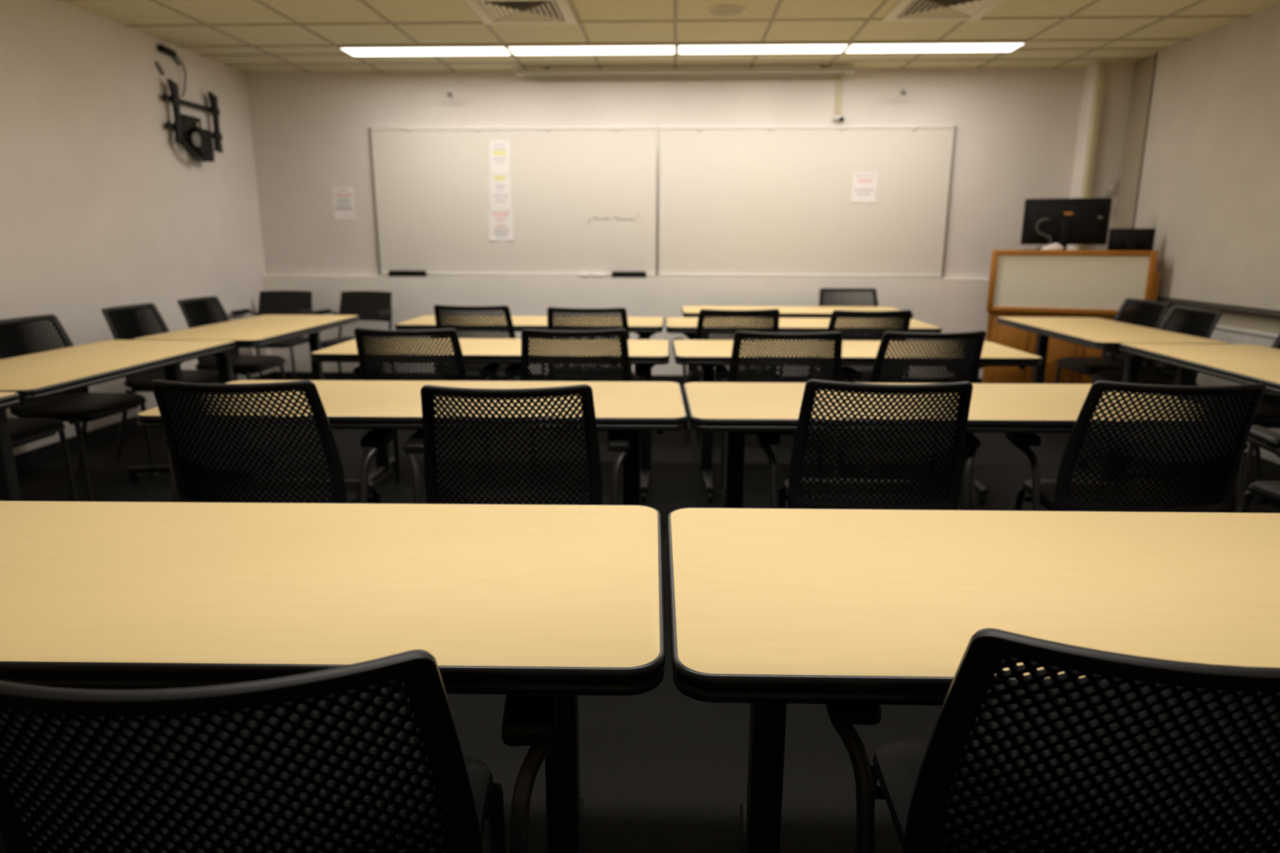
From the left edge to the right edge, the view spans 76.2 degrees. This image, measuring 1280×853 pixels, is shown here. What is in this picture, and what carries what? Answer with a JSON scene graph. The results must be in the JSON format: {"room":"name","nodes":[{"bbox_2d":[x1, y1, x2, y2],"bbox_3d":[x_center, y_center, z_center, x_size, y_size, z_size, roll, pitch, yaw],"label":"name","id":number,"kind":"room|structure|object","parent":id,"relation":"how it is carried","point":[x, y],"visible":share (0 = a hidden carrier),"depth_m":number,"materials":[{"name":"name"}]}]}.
{"room":"classroom","nodes":[
{"label":"classroom","id":0,"kind":"room"},
{"bbox_2d":[0,0,271,455],"bbox_3d":[-3.579,-0.600,2.373,0.120,2.624,9.785,1,13,2],"label":"wall","id":1,"kind":"structure","parent":0,"point":[101,207],"depth_m":5.21,"materials":[{"name":"paint"}]},
{"bbox_2d":[13,371,273,473],"bbox_3d":[-3.516,0.631,2.653,0.012,0.100,9.785,1,13,2],"label":"baseboard","id":2,"kind":"structure","parent":1,"relation":"attached to","point":[38,456],"depth_m":4.91,"materials":[{"name":"black plastic"}]},
{"bbox_2d":[155,44,186,97],"bbox_3d":[-3.327,-2.522,5.802,0.056,0.319,0.310,1,13,2],"label":"cables","id":3,"kind":"object","parent":1,"relation":"attached to","point":[161,48],"visible":1,"depth_m":5.78,"materials":[{"name":"black"}]},
{"bbox_2d":[161,78,222,162],"bbox_3d":[-3.286,-2.243,6.068,0.122,0.534,0.690,1,13,2],"label":"wall mount","id":4,"kind":"object","parent":1,"relation":"attached to","point":[190,131],"depth_m":6.01,"materials":[{"name":"black metal"}]},
{"bbox_2d":[272,371,982,386],"bbox_3d":[0.270,-0.403,7.200,7.150,0.100,0.012,1,13,2],"label":"baseboard","id":5,"kind":"structure","parent":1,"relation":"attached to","point":[300,375],"depth_m":7.31,"materials":[{"name":"black plastic"}]},
{"bbox_2d":[0,386,1279,852],"bbox_3d":[0.065,0.771,2.528,7.420,0.100,10.025,1,13,2],"label":"floor","id":6,"kind":"structure","parent":0,"point":[663,769],"depth_m":2.18,"materials":[{"name":"grey carpet"}]},
{"bbox_2d":[0,391,20,408],"bbox_3d":[-2.535,0.399,2.241,0.702,0.740,1.477,1,13,2],"label":"table","id":7,"kind":"object","parent":6,"relation":"on","point":[7,399],"visible":0.54,"depth_m":2.80,"materials":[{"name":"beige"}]},
{"bbox_2d":[7,417,78,501],"bbox_3d":[-2.875,0.033,3.522,0.538,0.879,0.542,1,13,2],"label":"mesh chair","id":8,"kind":"object","parent":6,"relation":"on","point":[23,431],"visible":0.84,"depth_m":3.63,"materials":[{"name":"black plastic"}]},
{"bbox_2d":[0,314,157,501],"bbox_3d":[-2.876,-0.107,4.133,0.538,0.879,0.542,1,13,3],"label":"mesh chair","id":9,"kind":"object","parent":6,"relation":"on","point":[75,406],"visible":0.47,"depth_m":4.08,"materials":[{"name":"black plastic"}]},
{"bbox_2d":[0,339,235,500],"bbox_3d":[-2.492,0.066,3.693,0.702,0.740,1.477,0,13,1],"label":"table","id":10,"kind":"object","parent":6,"relation":"on","point":[37,375],"visible":0.71,"depth_m":3.52,"materials":[{"name":"brown"}]},
{"bbox_2d":[101,302,218,461],"bbox_3d":[-2.811,-0.283,4.900,0.538,0.879,0.542,1,13,2],"label":"mesh chair","id":11,"kind":"object","parent":6,"relation":"on","point":[124,322],"visible":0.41,"depth_m":4.83,"materials":[{"name":"black plastic"}]},
{"bbox_2d":[177,295,285,435],"bbox_3d":[-2.745,-0.428,5.535,0.538,0.879,0.542,0,13,1],"label":"mesh chair","id":12,"kind":"object","parent":6,"relation":"on","point":[198,311],"visible":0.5,"depth_m":5.48,"materials":[{"name":"black plastic"}]},
{"bbox_2d":[133,314,359,466],"bbox_3d":[-2.348,-0.265,5.136,0.702,0.740,1.477,1,13,2],"label":"table","id":13,"kind":"object","parent":6,"relation":"on","point":[260,331],"visible":0.48,"depth_m":4.84,"materials":[{"name":"brown wood"}]},
{"bbox_2d":[230,290,313,380],"bbox_3d":[-3.021,-0.692,6.789,0.578,0.835,0.564,1,13,2],"label":"armchair","id":14,"kind":"object","parent":6,"relation":"on","point":[270,302],"visible":0.52,"depth_m":6.93,"materials":[{"name":"black plastic"}]},
{"bbox_2d":[151,379,396,503],"bbox_3d":[-1.144,0.250,2.594,0.686,0.879,0.538,0,13,1],"label":"mesh chair","id":15,"kind":"object","parent":6,"relation":"on","point":[183,406],"visible":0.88,"depth_m":2.37,"materials":[{"name":"grey"}]},
{"bbox_2d":[0,649,556,852],"bbox_3d":[-0.451,0.601,1.071,0.686,0.879,0.538,-1,13,-4],"label":"mesh chair","id":16,"kind":"object","parent":6,"relation":"on","point":[200,769],"visible":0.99,"depth_m":0.81,"materials":[{"name":"black plastic"}]},
{"bbox_2d":[0,500,666,852],"bbox_3d":[-0.814,0.588,1.436,1.702,0.740,0.657,0,13,1],"label":"table","id":17,"kind":"object","parent":6,"relation":"on","point":[566,602],"visible":0.98,"depth_m":1.25,"materials":[{"name":"beige laminate"}]},
{"bbox_2d":[311,290,396,380],"bbox_3d":[-2.352,-0.684,6.763,0.578,0.835,0.564,2,13,8],"label":"armchair","id":18,"kind":"object","parent":6,"relation":"on","point":[369,305],"visible":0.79,"depth_m":6.91,"materials":[{"name":"black plastic"}]},
{"bbox_2d":[135,379,688,505],"bbox_3d":[-0.702,0.259,2.871,1.702,0.740,0.657,0,13,0],"label":"table","id":19,"kind":"object","parent":6,"relation":"on","point":[632,406],"visible":0.47,"depth_m":2.70,"materials":[{"name":"brown wood"}]},
{"bbox_2d":[352,327,501,488],"bbox_3d":[-1.032,-0.056,3.929,0.686,0.879,0.538,1,13,4],"label":"mesh chair","id":20,"kind":"object","parent":6,"relation":"on","point":[367,366],"visible":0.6,"depth_m":3.67,"materials":[{"name":"grey"}]},
{"bbox_2d":[431,304,539,448],"bbox_3d":[-0.998,-0.352,5.223,0.686,0.879,0.538,2,13,6],"label":"mesh chair","id":21,"kind":"object","parent":6,"relation":"on","point":[473,370],"visible":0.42,"depth_m":4.96,"materials":[{"name":"grey"}]},
{"bbox_2d":[310,337,670,502],"bbox_3d":[-0.702,-0.044,4.192,1.702,0.740,0.657,1,13,2],"label":"table","id":22,"kind":"object","parent":6,"relation":"on","point":[651,353],"visible":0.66,"depth_m":4.02,"materials":[{"name":"brown wood"}]},
{"bbox_2d":[403,384,630,505],"bbox_3d":[-0.374,0.267,2.531,0.686,0.879,0.538,0,13,-2],"label":"mesh chair","id":23,"kind":"object","parent":6,"relation":"on","point":[424,441],"visible":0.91,"depth_m":2.31,"materials":[{"name":"grey"}]},
{"bbox_2d":[394,315,664,380],"bbox_3d":[-0.694,-0.343,5.495,1.702,0.740,0.657,1,13,3],"label":"table","id":24,"kind":"object","parent":6,"relation":"on","point":[648,326],"visible":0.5,"depth_m":5.22,"materials":[{"name":"brown wood"}]},
{"bbox_2d":[504,328,648,484],"bbox_3d":[-0.299,-0.052,3.922,0.686,0.879,0.538,0,13,-2],"label":"mesh chair","id":25,"kind":"object","parent":6,"relation":"on","point":[513,370],"visible":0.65,"depth_m":3.66,"materials":[{"name":"grey"}]},
{"bbox_2d":[539,306,648,452],"bbox_3d":[-0.299,-0.319,5.084,0.686,0.879,0.538,1,13,4],"label":"mesh chair","id":26,"kind":"object","parent":6,"relation":"on","point":[550,310],"visible":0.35,"depth_m":4.80,"materials":[{"name":"grey"}]},
{"bbox_2d":[673,308,782,458],"bbox_3d":[0.557,-0.295,4.990,0.686,0.879,0.538,-1,13,-4],"label":"mesh chair","id":27,"kind":"object","parent":6,"relation":"on","point":[695,374],"visible":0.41,"depth_m":4.72,"materials":[{"name":"grey"}]},
{"bbox_2d":[715,330,845,507],"bbox_3d":[0.655,-0.034,3.851,0.604,0.879,0.538,1,13,2],"label":"mesh chair","id":28,"kind":"object","parent":6,"relation":"on","point":[837,375],"visible":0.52,"depth_m":3.59,"materials":[{"name":"grey"}]},
{"bbox_2d":[680,306,913,371],"bbox_3d":[1.175,-0.545,6.396,1.702,0.740,0.657,0,13,1],"label":"table","id":29,"kind":"object","parent":6,"relation":"on","point":[818,312],"visible":0.33,"depth_m":6.30,"materials":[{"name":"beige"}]},
{"bbox_2d":[665,317,942,440],"bbox_3d":[1.019,-0.319,5.409,1.702,0.740,0.657,1,13,2],"label":"table","id":30,"kind":"object","parent":6,"relation":"on","point":[686,326],"visible":0.44,"depth_m":5.14,"materials":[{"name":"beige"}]},
{"bbox_2d":[812,288,888,371],"bbox_3d":[1.713,-0.664,6.612,0.686,0.879,0.538,0,13,-1],"label":"mesh chair","id":31,"kind":"object","parent":6,"relation":"on","point":[822,300],"visible":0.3,"depth_m":6.74,"materials":[{"name":"grey"}]},
{"bbox_2d":[797,309,911,457],"bbox_3d":[1.305,-0.284,4.949,0.686,0.879,0.538,-1,13,-5],"label":"mesh chair","id":32,"kind":"object","parent":6,"relation":"on","point":[904,316],"visible":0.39,"depth_m":4.67,"materials":[{"name":"grey"}]},
{"bbox_2d":[671,339,1043,504],"bbox_3d":[1.018,-0.030,4.149,1.702,0.740,0.657,0,13,1],"label":"table","id":33,"kind":"object","parent":6,"relation":"on","point":[708,354],"visible":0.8,"depth_m":3.96,"materials":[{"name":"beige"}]},
{"bbox_2d":[756,379,980,510],"bbox_3d":[0.718,0.251,2.612,0.686,0.879,0.538,1,13,3],"label":"mesh chair","id":34,"kind":"object","parent":6,"relation":"on","point":[860,493],"visible":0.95,"depth_m":2.40,"materials":[{"name":"grey"}]},
{"bbox_2d":[838,330,986,510],"bbox_3d":[1.274,-0.037,3.872,0.604,0.879,0.538,-1,13,-5],"label":"mesh chair","id":35,"kind":"object","parent":6,"relation":"on","point":[966,368],"visible":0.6,"depth_m":3.61,"materials":[{"name":"grey"}]},
{"bbox_2d":[682,382,1201,507],"bbox_3d":[1.006,0.269,2.847,1.702,0.740,0.657,0,13,1],"label":"table","id":36,"kind":"object","parent":6,"relation":"on","point":[735,408],"visible":0.34,"depth_m":2.68,"materials":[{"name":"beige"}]},
{"bbox_2d":[666,507,1279,852],"bbox_3d":[0.897,0.602,1.395,1.702,0.740,0.657,0,13,1],"label":"table","id":37,"kind":"object","parent":6,"relation":"on","point":[771,609],"visible":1,"depth_m":1.26,"materials":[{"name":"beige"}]},
{"bbox_2d":[825,628,1279,852],"bbox_3d":[0.595,0.594,1.115,0.686,0.879,0.538,1,13,5],"label":"mesh chair","id":38,"kind":"object","parent":6,"relation":"on","point":[1193,763],"visible":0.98,"depth_m":0.88,"materials":[{"name":"grey plastic"}]},
{"bbox_2d":[981,249,1159,383],"bbox_3d":[3.269,-0.753,6.307,1.119,1.197,0.460,5,14,22],"label":"lectern","id":39,"kind":"object","parent":6,"relation":"on","point":[1042,283],"visible":0.43,"depth_m":6.10,"materials":[{"name":"orange wood"}]},
{"bbox_2d":[1023,217,1053,249],"bbox_3d":[2.995,-1.434,6.118,0.188,0.250,0.070,5,14,22],"label":"cable","id":40,"kind":"object","parent":39,"relation":"on","point":[1042,219],"visible":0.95,"depth_m":6.10,"materials":[{"name":"black plastic"}]},
{"bbox_2d":[986,311,1115,315],"bbox_3d":[3.261,-0.892,6.299,1.077,0.020,0.424,5,14,22],"label":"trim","id":41,"kind":"structure","parent":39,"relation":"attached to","point":[990,313],"depth_m":6.19,"materials":[{"name":"orange wood"}]},
{"bbox_2d":[1040,243,1064,249],"bbox_3d":[3.057,-1.332,6.038,0.156,0.049,0.048,5,14,22],"label":"crumpled tissue","id":42,"kind":"object","parent":39,"relation":"on","point":[1055,246],"visible":1,"depth_m":6.02,"materials":[{"name":"white paper"}]},
{"bbox_2d":[1020,197,1111,249],"bbox_3d":[3.186,-1.507,6.115,0.580,0.395,0.120,5,14,22],"label":"computer monitor","id":43,"kind":"object","parent":39,"relation":"on","point":[1086,220],"visible":0.84,"depth_m":6.08,"materials":[{"name":"black plastic"}]},
{"bbox_2d":[1106,228,1155,250],"bbox_3d":[3.577,-1.353,5.940,0.290,0.174,0.120,5,14,22],"label":"computer monitor","id":44,"kind":"object","parent":39,"relation":"on","point":[1119,239],"visible":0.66,"depth_m":5.91,"materials":[{"name":"black plastic"}]},
{"bbox_2d":[1054,297,1169,437],"bbox_3d":[3.180,-0.416,5.546,0.538,0.879,0.542,0,13,-1],"label":"mesh chair","id":45,"kind":"object","parent":6,"relation":"on","point":[1148,313],"visible":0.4,"depth_m":5.52,"materials":[{"name":"black plastic"}]},
{"bbox_2d":[996,316,1230,468],"bbox_3d":[2.815,-0.245,5.104,0.702,0.740,1.477,1,13,3],"label":"table","id":46,"kind":"object","parent":6,"relation":"on","point":[1096,333],"visible":0.56,"depth_m":4.82,"materials":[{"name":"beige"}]},
{"bbox_2d":[1004,380,1266,512],"bbox_3d":[1.537,0.256,2.600,0.686,0.879,0.538,1,13,4],"label":"mesh chair","id":47,"kind":"object","parent":6,"relation":"on","point":[1227,414],"visible":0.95,"depth_m":2.39,"materials":[{"name":"grey"}]},
{"bbox_2d":[1083,305,1222,461],"bbox_3d":[3.088,-0.276,4.936,0.538,0.879,0.542,1,13,2],"label":"mesh chair","id":48,"kind":"object","parent":6,"relation":"on","point":[1200,322],"visible":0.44,"depth_m":4.93,"materials":[{"name":"black plastic"}]},
{"bbox_2d":[1119,342,1279,481],"bbox_3d":[2.806,0.089,3.651,0.702,0.740,1.477,1,13,4],"label":"table","id":49,"kind":"object","parent":6,"relation":"on","point":[1243,364],"visible":0.61,"depth_m":3.81,"materials":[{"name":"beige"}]},
{"bbox_2d":[1176,333,1279,511],"bbox_3d":[3.104,-0.072,4.047,0.538,0.879,0.542,1,13,2],"label":"mesh chair","id":50,"kind":"object","parent":6,"relation":"on","point":[1268,414],"visible":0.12,"depth_m":3.90,"materials":[{"name":"black plastic"}]},
{"bbox_2d":[1240,425,1279,512],"bbox_3d":[2.320,0.259,2.592,0.686,0.879,0.538,1,13,2],"label":"mesh chair","id":51,"kind":"object","parent":6,"relation":"on","point":[1268,491],"visible":0.73,"depth_m":2.70,"materials":[{"name":"grey plastic"}]},
{"bbox_2d":[245,66,1084,279],"bbox_3d":[0.279,-1.663,7.046,7.420,2.624,0.120,1,13,2],"label":"wall","id":52,"kind":"structure","parent":0,"point":[1016,128],"depth_m":6.80,"materials":[{"name":"paint"}]},
{"bbox_2d":[332,185,355,220],"bbox_3d":[-2.557,-1.932,7.043,0.190,0.286,0.007,2,13,2],"label":"paper sign","id":53,"kind":"object","parent":52,"relation":"attached to","point":[344,202],"visible":1,"depth_m":7.04,"materials":[{"name":"white paper"}]},
{"bbox_2d":[368,126,657,275],"bbox_3d":[-1.069,-1.915,6.969,2.438,1.221,0.033,1,13,2],"label":"whiteboard","id":54,"kind":"object","parent":52,"relation":"attached to","point":[584,199],"visible":1,"depth_m":6.96,"materials":[{"name":"white plastic"}]},
{"bbox_2d":[489,138,509,174],"bbox_3d":[-1.186,-2.278,6.889,0.166,0.286,0.002,2,13,2],"label":"paper sign","id":55,"kind":"object","parent":54,"relation":"attached to","point":[499,149],"visible":1,"depth_m":6.89,"materials":[{"name":"white paper"}]},
{"bbox_2d":[488,173,511,208],"bbox_3d":[-1.191,-2.002,6.953,0.182,0.291,0.002,1,13,2],"label":"paper sign","id":56,"kind":"object","parent":54,"relation":"attached to","point":[500,185],"visible":1,"depth_m":6.95,"materials":[{"name":"white paper"}]},
{"bbox_2d":[488,208,513,240],"bbox_3d":[-1.195,-1.736,7.010,0.208,0.266,0.010,1,13,2],"label":"paper sign","id":57,"kind":"object","parent":54,"relation":"attached to","point":[500,221],"visible":1,"depth_m":7.01,"materials":[{"name":"white paper"}]},
{"bbox_2d":[262,277,988,377],"bbox_3d":[0.273,-0.817,7.145,7.180,0.932,0.066,1,13,2],"label":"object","id":58,"kind":"structure","parent":52,"relation":"attached to","point":[952,306],"depth_m":7.07,"materials":[{"name":"paint"}]},
{"bbox_2d":[262,275,989,280],"bbox_3d":[0.274,-1.278,7.039,7.180,0.013,0.066,1,13,2],"label":"trim","id":59,"kind":"structure","parent":52,"relation":"attached to","point":[356,277],"depth_m":7.03,"materials":[{"name":"white"}]},
{"bbox_2d":[388,270,426,276],"bbox_3d":[-2.027,-1.334,7.113,0.330,0.052,0.040,1,13,2],"label":"eraser","id":60,"kind":"object","parent":59,"relation":"on","point":[391,273],"visible":1,"depth_m":7.09,"materials":[{"name":"black plastic"}]},
{"bbox_2d":[579,273,589,277],"bbox_3d":[-0.481,-1.305,7.052,0.085,0.030,0.040,1,13,2],"label":"eraser","id":61,"kind":"object","parent":59,"relation":"on","point":[581,275],"visible":1,"depth_m":7.04,"materials":[{"name":"grey plastic"}]},
{"bbox_2d":[592,273,604,277],"bbox_3d":[-0.356,-1.303,7.047,0.105,0.030,0.040,1,13,2],"label":"eraser","id":62,"kind":"object","parent":59,"relation":"on","point":[594,275],"visible":1,"depth_m":7.03,"materials":[{"name":"grey plastic"}]},
{"bbox_2d":[611,271,646,277],"bbox_3d":[-0.094,-1.311,7.033,0.300,0.052,0.040,1,13,2],"label":"eraser","id":63,"kind":"object","parent":59,"relation":"on","point":[615,273],"visible":1,"depth_m":7.02,"materials":[{"name":"black plastic"}]},
{"bbox_2d":[657,125,955,276],"bbox_3d":[1.371,-1.886,6.869,2.438,1.221,0.033,1,13,2],"label":"whiteboard","id":64,"kind":"object","parent":52,"relation":"attached to","point":[764,200],"visible":1,"depth_m":6.87,"materials":[{"name":"white ceramic"}]},
{"bbox_2d":[851,170,877,202],"bbox_3d":[1.874,-2.004,6.815,0.198,0.251,0.008,2,13,2],"label":"paper sign","id":65,"kind":"object","parent":64,"relation":"attached to","point":[864,184],"visible":1,"depth_m":6.82,"materials":[{"name":"white paper"}]},
{"bbox_2d":[833,115,844,122],"bbox_3d":[1.633,-2.522,6.694,0.078,0.051,0.065,1,13,2],"label":"camera","id":66,"kind":"object","parent":52,"relation":"attached to","point":[841,119],"visible":1,"depth_m":6.68,"materials":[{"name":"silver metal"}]},
{"bbox_2d":[835,75,842,115],"bbox_3d":[1.626,-2.730,6.670,0.038,0.360,0.022,1,13,2],"label":"cable raceway","id":67,"kind":"object","parent":52,"relation":"attached to","point":[839,77],"visible":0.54,"depth_m":6.67,"materials":[{"name":"beige plastic"}]},
{"bbox_2d":[1075,64,1106,250],"bbox_3d":[3.633,-2.114,6.511,0.122,1.440,0.056,1,13,2],"label":"cable conduit","id":68,"kind":"object","parent":52,"relation":"attached to","point":[1101,68],"visible":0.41,"depth_m":6.46,"materials":[{"name":"beige"}]},
{"bbox_2d":[1066,62,1134,250],"bbox_3d":[3.714,-1.587,6.754,0.290,2.624,0.190,1,13,2],"label":"wall","id":69,"kind":"structure","parent":52,"relation":"attached to","point":[1118,75],"depth_m":6.51,"materials":[{"name":"paint"}]},
{"bbox_2d":[60,0,1279,72],"bbox_3d":[0.071,-1.884,1.919,7.420,0.100,10.025,1,13,2],"label":"ceiling","id":70,"kind":"structure","parent":0,"point":[121,11],"depth_m":5.41,"materials":[{"name":"tile"}]},
{"bbox_2d":[337,44,511,56],"bbox_3d":[-1.563,-2.753,5.981,1.210,0.025,0.272,1,13,2],"label":"recessed light","id":71,"kind":"object","parent":70,"relation":"in","point":[420,50],"visible":0.99,"depth_m":5.91,"materials":[{"name":"beige plastic"}]},
{"bbox_2d":[446,67,452,97],"bbox_3d":[-1.556,-2.800,6.645,0.052,0.235,0.052,1,13,2],"label":"hook","id":72,"kind":"object","parent":70,"relation":"hanging from","point":[449,94],"visible":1,"depth_m":6.65,"materials":[{"name":"white plastic"}]},
{"bbox_2d":[463,0,577,24],"bbox_3d":[-0.708,-2.516,4.933,0.596,0.014,0.596,1,13,2],"label":"ceiling vent","id":73,"kind":"object","parent":70,"relation":"in","point":[490,11],"visible":1,"depth_m":4.96,"materials":[{"name":"beige metal"}]},
{"bbox_2d":[506,43,675,54],"bbox_3d":[-0.344,-2.738,5.931,1.210,0.025,0.272,1,13,2],"label":"recessed light","id":74,"kind":"object","parent":70,"relation":"in","point":[642,48],"visible":1,"depth_m":5.86,"materials":[{"name":"white plastic"}]},
{"bbox_2d":[516,63,854,77],"bbox_3d":[0.352,-2.852,6.539,2.686,0.078,0.096,1,13,2],"label":"projection screen","id":75,"kind":"object","parent":70,"relation":"attached to","point":[822,71],"visible":1,"depth_m":6.51,"materials":[{"name":"beige metal"}]},
{"bbox_2d":[123,0,1250,72],"bbox_3d":[0.071,-1.834,1.931,7.180,0.007,9.785,1,13,2],"label":"trim","id":76,"kind":"structure","parent":70,"relation":"attached to","point":[771,20],"depth_m":5.65,"materials":[{"name":"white metal"}]},
{"bbox_2d":[706,4,746,16],"bbox_3d":[0.523,-2.521,4.944,0.236,0.009,0.236,1,13,2],"label":"ceiling speaker","id":77,"kind":"object","parent":70,"relation":"attached to","point":[725,10],"visible":1,"depth_m":4.92,"materials":[{"name":"beige metal"}]},
{"bbox_2d":[709,6,743,15],"bbox_3d":[0.523,-2.520,4.944,0.212,0.007,0.212,1,13,2],"label":"grille","id":78,"kind":"object","parent":77,"relation":"attached to","point":[715,11],"depth_m":4.94,"materials":[{"name":"beige metal"}]},
{"bbox_2d":[677,42,849,53],"bbox_3d":[0.875,-2.724,5.880,1.210,0.025,0.272,1,13,2],"label":"recessed light","id":79,"kind":"object","parent":70,"relation":"in","point":[753,47],"visible":1,"depth_m":5.81,"materials":[{"name":"white plastic"}]},
{"bbox_2d":[899,65,906,96],"bbox_3d":[2.101,-2.756,6.495,0.052,0.235,0.052,1,13,2],"label":"hook","id":80,"kind":"object","parent":70,"relation":"hanging from","point":[903,91],"visible":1,"depth_m":6.50,"materials":[{"name":"white plastic"}]},
{"bbox_2d":[844,40,1026,53],"bbox_3d":[2.093,-2.709,5.830,1.210,0.025,0.272,1,13,2],"label":"recessed light","id":81,"kind":"object","parent":70,"relation":"in","point":[975,46],"visible":1,"depth_m":5.76,"materials":[{"name":"white plastic"}]},
{"bbox_2d":[882,0,1005,21],"bbox_3d":[1.809,-2.486,4.829,0.596,0.014,0.596,1,13,2],"label":"ceiling vent","id":82,"kind":"object","parent":70,"relation":"in","point":[904,10],"visible":1,"depth_m":4.90,"materials":[{"name":"grey metal"}]},
{"bbox_2d":[1113,53,1279,333],"bbox_3d":[3.715,-0.513,2.074,0.120,2.624,9.785,1,13,2],"label":"wall","id":83,"kind":"structure","parent":0,"point":[1143,71],"depth_m":6.31,"materials":[{"name":"beige paint"}]},
{"bbox_2d":[1104,179,1117,195],"bbox_3d":[3.796,-1.926,6.566,0.085,0.120,0.018,1,13,2],"label":"wall box","id":84,"kind":"object","parent":83,"relation":"attached to","point":[1111,184],"visible":1,"depth_m":6.57,"materials":[{"name":"paint"}]},
{"bbox_2d":[1132,51,1157,228],"bbox_3d":[3.821,-1.906,6.202,0.040,1.754,0.014,1,13,2],"label":"trim","id":85,"kind":"structure","parent":83,"relation":"attached to","point":[1156,55],"depth_m":6.14,"materials":[{"name":"grey paint"}]},
{"bbox_2d":[1133,4,1279,311],"bbox_3d":[3.627,-0.875,1.705,0.034,1.754,9.220,1,13,2],"label":"wall","id":86,"kind":"structure","parent":83,"relation":"attached to","point":[1210,184],"depth_m":5.32,"materials":[{"name":"paint"}]},
{"bbox_2d":[1151,315,1279,463],"bbox_3d":[3.624,0.439,2.150,0.044,0.734,9.500,1,13,2],"label":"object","id":87,"kind":"structure","parent":83,"relation":"attached to","point":[1232,335],"depth_m":5.11,"materials":[{"name":"paint"}]},
{"bbox_2d":[1155,297,1279,317],"bbox_3d":[3.610,0.000,1.906,0.063,0.028,9.220,1,13,2],"label":"trim","id":88,"kind":"structure","parent":83,"relation":"attached to","point":[1216,306],"depth_m":5.22,"materials":[{"name":"grey"}]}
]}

